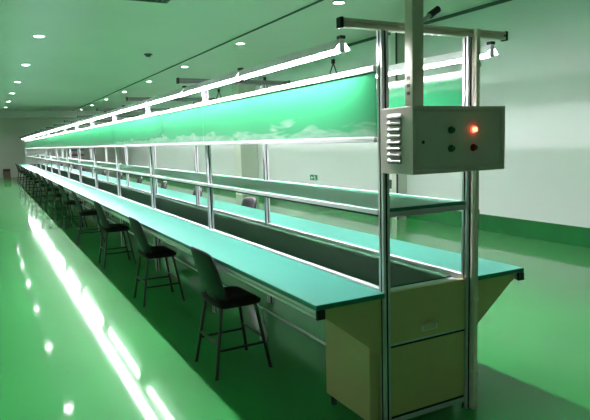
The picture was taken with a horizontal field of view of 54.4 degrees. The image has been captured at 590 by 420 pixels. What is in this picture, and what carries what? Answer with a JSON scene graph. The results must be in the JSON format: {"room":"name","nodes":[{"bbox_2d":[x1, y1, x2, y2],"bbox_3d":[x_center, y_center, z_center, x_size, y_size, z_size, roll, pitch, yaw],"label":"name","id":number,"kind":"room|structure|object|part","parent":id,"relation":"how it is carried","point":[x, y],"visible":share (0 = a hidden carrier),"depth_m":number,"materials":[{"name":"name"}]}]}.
{"room":"factory floor","nodes":[
{"label":"factory floor","id":0,"kind":"room"},
{"bbox_2d":[0,118,121,175],"bbox_3d":[-14.569,-3.553,30.942,10.130,3.500,0.100,-5,8,-28],"label":"wall","id":1,"kind":"structure","parent":0,"point":[12,147],"depth_m":30.93,"materials":[{"name":"paint"}]},
{"bbox_2d":[0,171,113,177],"bbox_3d":[-14.499,-1.860,31.093,10.118,0.100,0.012,-5,8,-28],"label":"baseboard","id":2,"kind":"structure","parent":1,"relation":"attached to","point":[97,171],"depth_m":30.96,"materials":[{"name":"paint"}]},
{"bbox_2d":[0,111,119,117],"bbox_3d":[-14.531,-5.095,30.600,10.130,0.360,0.250,-5,8,-28],"label":"trim","id":3,"kind":"structure","parent":1,"relation":"attached to","point":[3,114],"depth_m":31.04,"materials":[{"name":"paint"}]},
{"bbox_2d":[0,0,496,110],"bbox_3d":[-5.517,-3.557,13.801,10.330,0.100,38.700,-5,8,-28],"label":"ceiling","id":4,"kind":"structure","parent":0,"point":[90,50],"depth_m":10.94,"materials":[{"name":"paint"}]},
{"bbox_2d":[32,35,45,37],"bbox_3d":[-4.571,-3.099,10.253,0.230,0.014,0.230,-5,8,-28],"label":"recessed light","id":5,"kind":"object","parent":4,"relation":"in","point":[38,36],"visible":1,"depth_m":10.25,"materials":[{"name":"white plastic"}]},
{"bbox_2d":[131,0,169,3],"bbox_3d":[-1.927,-2.860,7.675,0.600,0.020,0.600,-5,8,-28],"label":"ceiling vent","id":6,"kind":"object","parent":4,"relation":"in","point":[154,1],"visible":1,"depth_m":7.95,"materials":[{"name":"grey"}]},
{"bbox_2d":[73,0,323,110],"bbox_3d":[-3.281,-3.704,14.988,0.030,0.020,38.500,-5,8,-28],"label":"trim","id":7,"kind":"structure","parent":4,"relation":"attached to","point":[318,1],"depth_m":11.15,"materials":[{"name":"grey metal"}]},
{"bbox_2d":[331,0,346,4],"bbox_3d":[0.638,-3.021,8.376,0.230,0.014,0.230,-5,8,-28],"label":"recessed light","id":8,"kind":"object","parent":4,"relation":"in","point":[338,2],"visible":1,"depth_m":8.36,"materials":[{"name":"white plastic"}]},
{"bbox_2d":[0,172,589,419],"bbox_3d":[-5.414,0.015,14.232,10.330,0.100,38.700,-5,8,-28],"label":"floor","id":9,"kind":"structure","parent":0,"point":[76,343],"depth_m":4.56,"materials":[{"name":"green paint"}]},
{"bbox_2d":[3,169,10,177],"bbox_3d":[-15.182,-1.928,30.270,0.340,0.470,0.410,-5,8,-28],"label":"carton","id":10,"kind":"object","parent":9,"relation":"on","point":[6,172],"visible":0.98,"depth_m":30.10,"materials":[{"name":"brown cardboard"}]},
{"bbox_2d":[17,164,29,183],"bbox_3d":[-11.794,-1.571,24.970,0.444,0.843,0.407,-5,8,-27],"label":"high chair","id":11,"kind":"object","parent":9,"relation":"on","point":[17,164],"visible":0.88,"depth_m":24.78,"materials":[{"name":"black"}]},
{"bbox_2d":[20,166,33,186],"bbox_3d":[-10.805,-1.381,23.158,0.444,0.843,0.407,-5,7,-23],"label":"high chair","id":12,"kind":"object","parent":9,"relation":"on","point":[24,174],"visible":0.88,"depth_m":23.05,"materials":[{"name":"black"}]},
{"bbox_2d":[23,167,37,188],"bbox_3d":[-9.892,-1.202,21.465,0.444,0.843,0.407,-5,8,-26],"label":"high chair","id":13,"kind":"object","parent":9,"relation":"on","point":[27,176],"visible":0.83,"depth_m":21.29,"materials":[{"name":"black"}]},
{"bbox_2d":[26,168,40,190],"bbox_3d":[-8.969,-1.019,19.725,0.444,0.843,0.407,-5,8,-24],"label":"high chair","id":14,"kind":"object","parent":9,"relation":"on","point":[30,178],"visible":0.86,"depth_m":19.56,"materials":[{"name":"black"}]},
{"bbox_2d":[30,170,45,197],"bbox_3d":[-7.988,-0.827,17.901,0.444,0.843,0.407,-5,7,-23],"label":"high chair","id":15,"kind":"object","parent":9,"relation":"on","point":[32,175],"visible":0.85,"depth_m":17.72,"materials":[{"name":"black"}]},
{"bbox_2d":[36,173,54,202],"bbox_3d":[-7.014,-0.643,16.147,0.444,0.843,0.407,-6,8,-32],"label":"high chair","id":16,"kind":"object","parent":9,"relation":"on","point":[37,174],"visible":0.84,"depth_m":15.97,"materials":[{"name":"black"}]},
{"bbox_3d":[-7.141,-0.869,16.043,0.172,0.372,0.407,-6,8,-32],"label":"backrest","id":17,"kind":"part","parent":16,"relation":"part of","materials":[{"name":"black"}]},
{"bbox_2d":[41,175,62,208],"bbox_3d":[-6.103,-0.464,14.450,0.444,0.843,0.407,-5,8,-27],"label":"high chair","id":18,"kind":"object","parent":9,"relation":"on","point":[48,189],"visible":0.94,"depth_m":14.32,"materials":[{"name":"black"}]},
{"bbox_3d":[-6.236,-0.691,14.357,0.172,0.372,0.407,-5,8,-27],"label":"backrest","id":19,"kind":"part","parent":18,"relation":"part of","materials":[{"name":"black"}]},
{"bbox_2d":[48,179,72,217],"bbox_3d":[-5.168,-0.273,12.643,0.444,0.843,0.407,-6,8,-29],"label":"high chair","id":20,"kind":"object","parent":9,"relation":"on","point":[55,194],"visible":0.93,"depth_m":12.47,"materials":[{"name":"black"}]},
{"bbox_3d":[-5.298,-0.499,12.545,0.172,0.372,0.407,-6,8,-29],"label":"backrest","id":21,"kind":"part","parent":20,"relation":"part of","materials":[{"name":"black"}]},
{"bbox_3d":[-5.153,-0.334,12.645,0.320,0.056,0.380,-6,8,-29],"label":"seat","id":22,"kind":"part","parent":20,"relation":"part of","materials":[{"name":"black"}]},
{"bbox_2d":[57,184,87,228],"bbox_3d":[-4.237,-0.090,10.909,0.444,0.843,0.407,-6,8,-31],"label":"high chair","id":23,"kind":"object","parent":9,"relation":"on","point":[66,201],"visible":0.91,"depth_m":10.75,"materials":[{"name":"black"}]},
{"bbox_3d":[-4.365,-0.316,10.806,0.172,0.372,0.407,-6,8,-31],"label":"backrest","id":24,"kind":"part","parent":23,"relation":"part of","materials":[{"name":"black"}]},
{"bbox_3d":[-4.266,0.129,10.718,0.022,0.457,0.113,2,8,24],"label":"leg","id":25,"kind":"part","parent":23,"relation":"part of","materials":[{"name":"black metal"}]},
{"bbox_3d":[-4.222,-0.152,10.912,0.320,0.056,0.380,-6,8,-31],"label":"seat","id":26,"kind":"part","parent":23,"relation":"part of","materials":[{"name":"black"}]},
{"bbox_2d":[71,190,104,244],"bbox_3d":[-3.297,0.095,9.157,0.444,0.843,0.407,-5,7,-23],"label":"high chair","id":27,"kind":"object","parent":9,"relation":"on","point":[89,212],"visible":0.94,"depth_m":9.01,"materials":[{"name":"black"}]},
{"bbox_3d":[-3.435,-0.134,9.073,0.172,0.372,0.407,-5,7,-23],"label":"backrest","id":28,"kind":"part","parent":27,"relation":"part of","materials":[{"name":"black plastic"}]},
{"bbox_3d":[-3.488,0.281,9.275,0.113,0.457,0.022,0,7,11],"label":"leg","id":29,"kind":"part","parent":27,"relation":"part of","materials":[{"name":"black metal"}]},
{"bbox_3d":[-3.358,0.313,8.974,0.022,0.457,0.113,3,8,33],"label":"leg","id":30,"kind":"part","parent":27,"relation":"part of","materials":[{"name":"black metal"}]},
{"bbox_3d":[-3.281,0.033,9.157,0.320,0.056,0.380,-5,7,-23],"label":"seat","id":31,"kind":"part","parent":27,"relation":"part of","materials":[{"name":"black"}]},
{"bbox_3d":[-3.069,0.290,9.096,0.113,0.457,0.022,0,7,11],"label":"leg","id":32,"kind":"part","parent":27,"relation":"part of","materials":[{"name":"black metal"}]},
{"bbox_2d":[93,201,136,268],"bbox_3d":[-2.320,0.282,7.369,0.444,0.843,0.407,-5,8,-28],"label":"high chair","id":33,"kind":"object","parent":9,"relation":"on","point":[118,227],"visible":1,"depth_m":7.24,"materials":[{"name":"black plastic"}]},
{"bbox_3d":[-2.519,0.471,7.470,0.113,0.457,0.022,-1,7,6],"label":"leg","id":34,"kind":"part","parent":33,"relation":"part of","materials":[{"name":"black metal"}]},
{"bbox_3d":[-2.453,0.055,7.273,0.172,0.372,0.407,-5,8,-28],"label":"backrest","id":35,"kind":"part","parent":33,"relation":"part of","materials":[{"name":"black plastic"}]},
{"bbox_3d":[-2.363,0.501,7.180,0.022,0.457,0.113,2,8,28],"label":"leg","id":36,"kind":"part","parent":33,"relation":"part of","materials":[{"name":"black metal"}]},
{"bbox_3d":[-2.305,0.221,7.370,0.320,0.056,0.380,-5,8,-28],"label":"seat","id":37,"kind":"part","parent":33,"relation":"part of","materials":[{"name":"black plastic"}]},
{"bbox_3d":[-2.242,0.445,7.617,0.022,0.457,0.113,2,8,28],"label":"leg","id":38,"kind":"part","parent":33,"relation":"part of","materials":[{"name":"black metal"}]},
{"bbox_3d":[-2.086,0.475,7.327,0.113,0.457,0.022,-1,7,6],"label":"leg","id":39,"kind":"part","parent":33,"relation":"part of","materials":[{"name":"black metal"}]},
{"bbox_2d":[129,216,185,306],"bbox_3d":[-1.368,0.466,5.622,0.444,0.843,0.407,-5,8,-28],"label":"high chair","id":40,"kind":"object","parent":9,"relation":"on","point":[153,252],"visible":1,"depth_m":5.49,"materials":[{"name":"black plastic"}]},
{"bbox_3d":[-1.567,0.654,5.721,0.113,0.457,0.022,-1,7,5],"label":"leg","id":41,"kind":"part","parent":40,"relation":"part of","materials":[{"name":"black metal"}]},
{"bbox_3d":[-1.500,0.239,5.526,0.172,0.372,0.407,-5,8,-28],"label":"backrest","id":42,"kind":"part","parent":40,"relation":"part of","materials":[{"name":"black plastic"}]},
{"bbox_3d":[-1.409,0.685,5.433,0.022,0.457,0.113,2,8,28],"label":"leg","id":43,"kind":"part","parent":40,"relation":"part of","materials":[{"name":"black metal"}]},
{"bbox_3d":[-1.353,0.404,5.623,0.320,0.056,0.380,-5,8,-28],"label":"seat","id":44,"kind":"part","parent":40,"relation":"part of","materials":[{"name":"black plastic"}]},
{"bbox_3d":[-1.290,0.629,5.870,0.022,0.457,0.113,2,8,28],"label":"leg","id":45,"kind":"part","parent":40,"relation":"part of","materials":[{"name":"black metal"}]},
{"bbox_3d":[-1.133,0.659,5.582,0.113,0.457,0.022,-1,7,5],"label":"leg","id":46,"kind":"part","parent":40,"relation":"part of","materials":[{"name":"black metal"}]},
{"bbox_2d":[161,181,166,188],"bbox_3d":[-2.561,-0.100,10.592,0.444,0.843,0.407,-5,8,-25],"label":"high chair","id":47,"kind":"object","parent":9,"relation":"on","point":[164,184],"visible":0.19,"depth_m":10.67,"materials":[{"name":"black"}]},
{"bbox_2d":[193,187,202,196],"bbox_3d":[-1.633,0.088,8.813,0.444,0.843,0.407,-5,8,-28],"label":"high chair","id":48,"kind":"object","parent":9,"relation":"on","point":[201,189],"visible":0.14,"depth_m":8.81,"materials":[{"name":"black"}]},
{"bbox_2d":[191,246,271,380],"bbox_3d":[-0.454,0.646,3.910,0.444,0.843,0.407,-6,8,-29],"label":"high chair","id":49,"kind":"object","parent":9,"relation":"on","point":[215,294],"visible":1,"depth_m":3.78,"materials":[{"name":"black plastic"}]},
{"bbox_3d":[-0.654,0.836,4.005,0.113,0.457,0.022,-1,7,4],"label":"leg","id":50,"kind":"part","parent":49,"relation":"part of","materials":[{"name":"black metal"}]},
{"bbox_3d":[-0.584,0.420,3.811,0.172,0.372,0.407,-6,8,-29],"label":"backrest","id":51,"kind":"part","parent":49,"relation":"part of","materials":[{"name":"black plastic"}]},
{"bbox_3d":[-0.490,0.865,3.720,0.022,0.457,0.113,2,8,26],"label":"leg","id":52,"kind":"part","parent":49,"relation":"part of","materials":[{"name":"black metal"}]},
{"bbox_3d":[-0.439,0.585,3.912,0.320,0.056,0.380,-6,8,-29],"label":"seat","id":53,"kind":"part","parent":49,"relation":"part of","materials":[{"name":"black plastic"}]},
{"bbox_3d":[-0.382,0.809,4.160,0.022,0.457,0.113,2,8,26],"label":"leg","id":54,"kind":"part","parent":49,"relation":"part of","materials":[{"name":"black metal"}]},
{"bbox_3d":[-0.217,0.839,3.875,0.113,0.457,0.022,-1,7,4],"label":"leg","id":55,"kind":"part","parent":49,"relation":"part of","materials":[{"name":"black metal"}]},
{"bbox_2d":[241,196,256,208],"bbox_3d":[-0.699,0.271,7.080,0.444,0.843,0.407,-6,8,-30],"label":"high chair","id":56,"kind":"object","parent":9,"relation":"on","point":[251,202],"visible":0.27,"depth_m":7.15,"materials":[{"name":"black"}]},
{"bbox_2d":[19,16,523,419],"bbox_3d":[-6.040,-1.212,15.492,1.390,2.070,28.594,-5,8,-28],"label":"assembly line","id":57,"kind":"object","parent":9,"relation":"on","point":[344,277],"visible":0.91,"depth_m":3.72,"materials":[{"name":"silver metal"}]},
{"bbox_3d":[-9.239,-1.746,20.861,0.040,2.025,0.040,-5,8,-28],"label":"post","id":58,"kind":"part","parent":57,"relation":"part of","materials":[{"name":"silver metal"}]},
{"bbox_3d":[-8.296,-1.561,19.108,0.040,2.025,0.040,-5,8,-28],"label":"post","id":59,"kind":"part","parent":57,"relation":"part of","materials":[{"name":"silver metal"}]},
{"bbox_3d":[-7.353,-1.377,17.354,0.040,2.025,0.040,-5,8,-28],"label":"post","id":60,"kind":"part","parent":57,"relation":"part of","materials":[{"name":"silver metal"}]},
{"bbox_3d":[-6.409,-1.192,15.600,0.040,2.025,0.040,-5,8,-28],"label":"post","id":61,"kind":"part","parent":57,"relation":"part of","materials":[{"name":"silver metal"}]},
{"bbox_3d":[-5.466,-1.007,13.846,0.040,2.025,0.040,-5,8,-28],"label":"post","id":62,"kind":"part","parent":57,"relation":"part of","materials":[{"name":"silver metal"}]},
{"bbox_3d":[-6.864,-1.422,17.612,0.040,2.025,0.040,-5,8,-28],"label":"post","id":63,"kind":"part","parent":57,"relation":"part of","materials":[{"name":"silver metal"}]},
{"bbox_2d":[69,119,80,125],"bbox_3d":[-4.254,-1.692,11.156,0.092,0.082,1.254,-5,8,-28],"label":"lamp","id":64,"kind":"object","parent":57,"relation":"attached to","point":[76,122],"visible":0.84,"depth_m":11.07,"materials":[{"name":"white plastic"}]},
{"bbox_3d":[-4.523,-0.822,12.092,0.040,2.025,0.040,-5,8,-28],"label":"post","id":65,"kind":"part","parent":57,"relation":"part of","materials":[{"name":"silver metal"}]},
{"bbox_3d":[-4.100,-1.224,11.160,0.018,0.027,1.996,-5,8,-28],"label":"rail","id":66,"kind":"part","parent":57,"relation":"part of","materials":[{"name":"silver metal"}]},
{"bbox_2d":[78,116,91,123],"bbox_3d":[-3.655,-1.575,10.043,0.092,0.082,1.254,-5,8,-28],"label":"lamp","id":67,"kind":"object","parent":57,"relation":"attached to","point":[88,118],"visible":0.83,"depth_m":9.98,"materials":[{"name":"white plastic"}]},
{"bbox_3d":[-4.978,-1.052,14.104,0.040,2.025,0.040,-5,8,-28],"label":"post","id":68,"kind":"part","parent":57,"relation":"part of","materials":[{"name":"silver metal"}]},
{"bbox_3d":[-3.579,-0.638,10.338,0.040,2.025,0.040,-5,8,-28],"label":"post","id":69,"kind":"part","parent":57,"relation":"part of","materials":[{"name":"silver metal"}]},
{"bbox_2d":[89,111,106,120],"bbox_3d":[-3.056,-1.458,8.929,0.092,0.082,1.254,-5,8,-28],"label":"lamp","id":70,"kind":"object","parent":57,"relation":"attached to","point":[98,116],"visible":0.84,"depth_m":8.85,"materials":[{"name":"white plastic"}]},
{"bbox_3d":[-3.167,-1.376,9.365,0.018,0.028,1.996,-5,8,-28],"label":"rail","id":71,"kind":"part","parent":57,"relation":"part of","materials":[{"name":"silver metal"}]},
{"bbox_3d":[-4.034,-0.868,12.350,0.040,2.025,0.040,-5,8,-28],"label":"post","id":72,"kind":"part","parent":57,"relation":"part of","materials":[{"name":"silver metal"}]},
{"bbox_2d":[103,105,124,116],"bbox_3d":[-2.457,-1.340,7.815,0.092,0.082,1.254,-5,8,-28],"label":"lamp","id":73,"kind":"object","parent":57,"relation":"attached to","point":[118,110],"visible":0.8,"depth_m":7.71,"materials":[{"name":"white plastic"}]},
{"bbox_3d":[-2.636,-0.453,8.585,0.040,2.025,0.040,-5,8,-28],"label":"post","id":74,"kind":"part","parent":57,"relation":"part of","materials":[{"name":"silver metal"}]},
{"bbox_3d":[-3.091,-0.683,10.596,0.040,2.025,0.040,-5,8,-28],"label":"post","id":75,"kind":"part","parent":57,"relation":"part of","materials":[{"name":"silver metal"}]},
{"bbox_3d":[-2.223,-1.191,7.611,0.018,0.028,1.996,-5,8,-28],"label":"rail","id":76,"kind":"part","parent":57,"relation":"part of","materials":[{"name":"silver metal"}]},
{"bbox_3d":[-2.214,-0.854,7.652,0.018,0.027,1.996,-5,8,-28],"label":"rail","id":77,"kind":"part","parent":57,"relation":"part of","materials":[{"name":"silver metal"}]},
{"bbox_2d":[121,97,149,111],"bbox_3d":[-1.858,-1.223,6.702,0.092,0.082,1.254,-5,8,-28],"label":"lamp","id":78,"kind":"object","parent":57,"relation":"attached to","point":[141,103],"visible":0.84,"depth_m":6.61,"materials":[{"name":"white plastic"}]},
{"bbox_3d":[-1.693,-0.268,6.831,0.040,2.025,0.040,-5,8,-28],"label":"post","id":79,"kind":"part","parent":57,"relation":"part of","materials":[{"name":"silver metal"}]},
{"bbox_3d":[-2.148,-0.498,8.842,0.040,2.025,0.040,-5,8,-28],"label":"post","id":80,"kind":"part","parent":57,"relation":"part of","materials":[{"name":"silver metal"}]},
{"bbox_2d":[145,86,186,104],"bbox_3d":[-1.259,-1.106,5.588,0.092,0.082,1.254,-5,8,-28],"label":"lamp","id":81,"kind":"object","parent":57,"relation":"attached to","point":[177,93],"visible":0.8,"depth_m":5.49,"materials":[{"name":"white plastic"}]},
{"bbox_3d":[-6.621,-0.829,15.221,0.039,0.039,28.572,-5,8,-28],"label":"edge rail","id":82,"kind":"part","parent":57,"relation":"part of","materials":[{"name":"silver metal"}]},
{"bbox_3d":[-1.280,-1.006,5.857,0.018,0.028,1.996,-5,8,-28],"label":"rail","id":83,"kind":"part","parent":57,"relation":"part of","materials":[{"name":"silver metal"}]},
{"bbox_3d":[-1.270,-0.670,5.898,0.018,0.027,1.996,-5,8,-28],"label":"rail","id":84,"kind":"part","parent":57,"relation":"part of","materials":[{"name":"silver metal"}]},
{"bbox_3d":[-6.405,-0.492,15.653,0.016,0.016,28.080,-5,8,-28],"label":"rail","id":85,"kind":"part","parent":57,"relation":"part of","materials":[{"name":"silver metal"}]},
{"bbox_3d":[-1.204,-0.313,7.089,0.040,2.025,0.040,-5,8,-28],"label":"post","id":86,"kind":"part","parent":57,"relation":"part of","materials":[{"name":"silver metal"}]},
{"bbox_2d":[19,165,384,310],"bbox_3d":[-6.470,-0.876,15.298,0.397,0.024,28.590,-5,8,-28],"label":"countertop","id":87,"kind":"structure","parent":57,"relation":"on","point":[349,302],"depth_m":3.00,"materials":[{"name":"teal laminate"}]},
{"bbox_3d":[-6.307,-1.305,15.353,0.021,0.023,28.509,-5,8,-28],"label":"shelf rail","id":88,"kind":"part","parent":57,"relation":"part of","materials":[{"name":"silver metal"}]},
{"bbox_3d":[-6.284,-0.904,15.408,0.034,0.032,28.509,-5,8,-28],"label":"guide rail","id":89,"kind":"part","parent":57,"relation":"part of","materials":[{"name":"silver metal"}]},
{"bbox_3d":[-0.749,-0.084,5.077,0.040,2.025,0.040,-5,8,-28],"label":"post","id":90,"kind":"part","parent":57,"relation":"part of","materials":[{"name":"silver metal"}]},
{"bbox_2d":[181,68,243,94],"bbox_3d":[-0.660,-0.988,4.474,0.092,0.082,1.254,-5,8,-28],"label":"lamp","id":91,"kind":"object","parent":57,"relation":"attached to","point":[231,77],"visible":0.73,"depth_m":4.35,"materials":[{"name":"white plastic"}]},
{"bbox_2d":[33,155,454,208],"bbox_3d":[-6.049,-1.330,15.489,0.570,0.018,28.510,-5,8,-28],"label":"shelf","id":92,"kind":"object","parent":57,"relation":"attached to","point":[330,197],"depth_m":4.33,"materials":[{"name":"green laminate"}]},
{"bbox_3d":[-5.792,-0.949,15.668,0.034,0.032,28.509,-5,8,-28],"label":"guide rail","id":93,"kind":"part","parent":57,"relation":"part of","materials":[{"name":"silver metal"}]},
{"bbox_3d":[-5.791,-1.353,15.625,0.021,0.023,28.509,-5,8,-28],"label":"shelf rail","id":94,"kind":"part","parent":57,"relation":"part of","materials":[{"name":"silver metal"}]},
{"bbox_2d":[259,312,267,344],"bbox_3d":[-0.227,0.852,4.106,0.052,0.246,0.095,-5,8,-28],"label":"plastic bag","id":95,"kind":"object","parent":57,"relation":"hanging from","point":[262,318],"visible":0.53,"depth_m":4.08,"materials":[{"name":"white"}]},
{"bbox_3d":[-0.261,-0.129,5.335,0.040,2.025,0.040,-5,8,-28],"label":"post","id":96,"kind":"part","parent":57,"relation":"part of","materials":[{"name":"silver metal"}]},
{"bbox_3d":[-0.212,-0.797,3.871,0.018,0.028,2.526,-5,8,-28],"label":"rail","id":97,"kind":"part","parent":57,"relation":"part of","materials":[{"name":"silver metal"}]},
{"bbox_3d":[-0.202,-0.461,3.912,0.018,0.027,2.526,-5,8,-28],"label":"rail","id":98,"kind":"part","parent":57,"relation":"part of","materials":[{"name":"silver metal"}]},
{"bbox_2d":[237,35,349,79],"bbox_3d":[-0.061,-0.871,3.361,0.092,0.082,1.254,-5,8,-28],"label":"lamp","id":99,"kind":"object","parent":57,"relation":"attached to","point":[337,46],"visible":1,"depth_m":3.16,"materials":[{"name":"white"}]},
{"bbox_2d":[330,59,336,74],"bbox_3d":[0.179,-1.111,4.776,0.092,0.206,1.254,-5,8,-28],"label":"hook","id":100,"kind":"object","parent":57,"relation":"hanging from","point":[332,60],"visible":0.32,"depth_m":4.53,"materials":[{"name":"black plastic"}]},
{"bbox_3d":[0.444,0.150,2.858,0.040,2.025,0.040,-5,8,-28],"label":"post","id":101,"kind":"part","parent":57,"relation":"part of","materials":[{"name":"silver metal"}]},
{"bbox_2d":[388,62,404,74],"bbox_3d":[0.642,-0.916,3.563,0.330,0.082,0.522,-5,8,-28],"label":"lamp","id":102,"kind":"object","parent":57,"relation":"attached to","point":[399,68],"depth_m":3.82,"materials":[{"name":"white plastic"}]},
{"bbox_3d":[0.328,-0.847,4.156,0.018,0.028,2.526,-5,8,-28],"label":"rail","id":103,"kind":"part","parent":57,"relation":"part of","materials":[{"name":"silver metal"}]},
{"bbox_3d":[0.668,0.408,3.074,0.510,0.017,0.076,-5,8,-28],"label":"plate","id":104,"kind":"part","parent":57,"relation":"part of","materials":[{"name":"silver metal"}]},
{"bbox_2d":[380,106,504,174],"bbox_3d":[0.719,-0.342,2.784,0.589,0.307,0.258,-5,8,-28],"label":"control box","id":105,"kind":"object","parent":57,"relation":"attached to","point":[415,140],"visible":1,"depth_m":2.67,"materials":[{"name":"beige metal"}]},
{"bbox_2d":[405,0,440,105],"bbox_3d":[0.606,-1.413,2.701,0.195,1.845,0.060,-5,8,-28],"label":"column","id":106,"kind":"structure","parent":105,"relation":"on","point":[414,19],"depth_m":2.73,"materials":[{"name":"beige metal"}]},
{"bbox_3d":[0.774,-0.333,2.696,0.528,0.259,0.011,-5,8,-28],"label":"door","id":107,"kind":"part","parent":105,"relation":"part of","materials":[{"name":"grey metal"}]},
{"bbox_2d":[423,50,462,68],"bbox_3d":[0.826,-0.880,3.221,0.331,0.082,0.645,-5,8,-28],"label":"lamp","id":108,"kind":"object","parent":57,"relation":"attached to","point":[454,57],"depth_m":3.43,"materials":[{"name":"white plastic"}]},
{"bbox_3d":[0.932,0.105,3.116,0.040,2.025,0.040,-5,8,-28],"label":"post","id":109,"kind":"part","parent":57,"relation":"part of","materials":[{"name":"silver metal"}]},
{"bbox_2d":[470,29,480,409],"bbox_3d":[0.969,0.089,3.088,0.036,2.062,0.028,-5,8,-28],"label":"post","id":110,"kind":"object","parent":57,"relation":"attached to","point":[476,64],"visible":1,"depth_m":3.09,"materials":[{"name":"silver metal"}]},
{"bbox_2d":[480,41,498,58],"bbox_3d":[0.963,-0.844,2.894,0.409,0.082,0.447,-5,8,-28],"label":"lamp","id":111,"kind":"object","parent":57,"relation":"attached to","point":[488,50],"depth_m":3.13,"materials":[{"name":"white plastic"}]},
{"bbox_2d":[325,278,464,419],"bbox_3d":[0.559,0.747,3.229,0.607,0.744,0.499,-5,8,-28],"label":"base cabinet","id":112,"kind":"object","parent":9,"relation":"on","point":[427,320],"visible":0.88,"depth_m":3.05,"materials":[{"name":"yellow metal"}]},
{"bbox_3d":[0.698,0.530,3.039,0.504,0.274,0.035,-5,8,-28],"label":"panel","id":113,"kind":"part","parent":112,"relation":"part of","materials":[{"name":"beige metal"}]},
{"bbox_3d":[0.707,0.866,3.081,0.504,0.368,0.038,-5,8,-28],"label":"panel","id":114,"kind":"part","parent":112,"relation":"part of","materials":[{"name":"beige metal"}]},
{"bbox_3d":[0.714,1.075,3.103,0.504,0.025,0.036,-5,8,-28],"label":"rail","id":115,"kind":"part","parent":112,"relation":"part of","materials":[{"name":"silver metal"}]},
{"bbox_3d":[0.710,0.609,3.031,0.104,0.048,0.008,-5,8,-28],"label":"handle","id":116,"kind":"part","parent":112,"relation":"part of","materials":[{"name":"beige"}]},
{"bbox_2d":[119,0,589,227],"bbox_3d":[-0.958,-2.187,16.398,0.100,3.500,38.500,-5,8,-28],"label":"wall","id":117,"kind":"structure","parent":0,"point":[540,75],"depth_m":8.53,"materials":[{"name":"paint"}]},
{"bbox_2d":[231,76,257,194],"bbox_3d":[-1.448,-2.203,16.646,0.530,3.500,0.500,-5,8,-28],"label":"column","id":118,"kind":"structure","parent":117,"relation":"attached to","point":[245,156],"depth_m":16.50,"materials":[{"name":"white paint"}]},
{"bbox_2d":[310,174,317,180],"bbox_3d":[0.457,-0.784,13.828,0.026,0.144,0.360,-5,8,-28],"label":"exit sign","id":119,"kind":"object","parent":117,"relation":"attached to","point":[312,176],"visible":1,"depth_m":13.81,"materials":[{"name":"green"}]},
{"bbox_2d":[395,33,397,219],"bbox_3d":[1.868,-1.561,10.539,0.034,3.500,0.036,-5,8,-28],"label":"conduit","id":120,"kind":"object","parent":117,"relation":"attached to","point":[395,33],"visible":0.34,"depth_m":10.39,"materials":[{"name":"grey"}]},
{"bbox_2d":[391,32,406,218],"bbox_3d":[1.930,-1.580,10.682,0.230,3.500,0.160,-5,8,-28],"label":"trim","id":121,"kind":"structure","parent":117,"relation":"attached to","point":[402,179],"depth_m":10.50,"materials":[{"name":"white paint"}]},
{"bbox_2d":[347,0,511,46],"bbox_3d":[-1.064,-3.894,16.161,0.030,0.050,38.500,-5,8,-28],"label":"trim","id":122,"kind":"structure","parent":117,"relation":"attached to","point":[497,2],"depth_m":9.34,"materials":[{"name":"grey metal"}]},
{"bbox_2d":[406,211,589,247],"bbox_3d":[-0.958,-0.577,16.560,0.012,0.265,38.488,-5,8,-28],"label":"baseboard","id":123,"kind":"structure","parent":117,"relation":"attached to","point":[551,232],"depth_m":8.51,"materials":[{"name":"green paint"}]}
]}

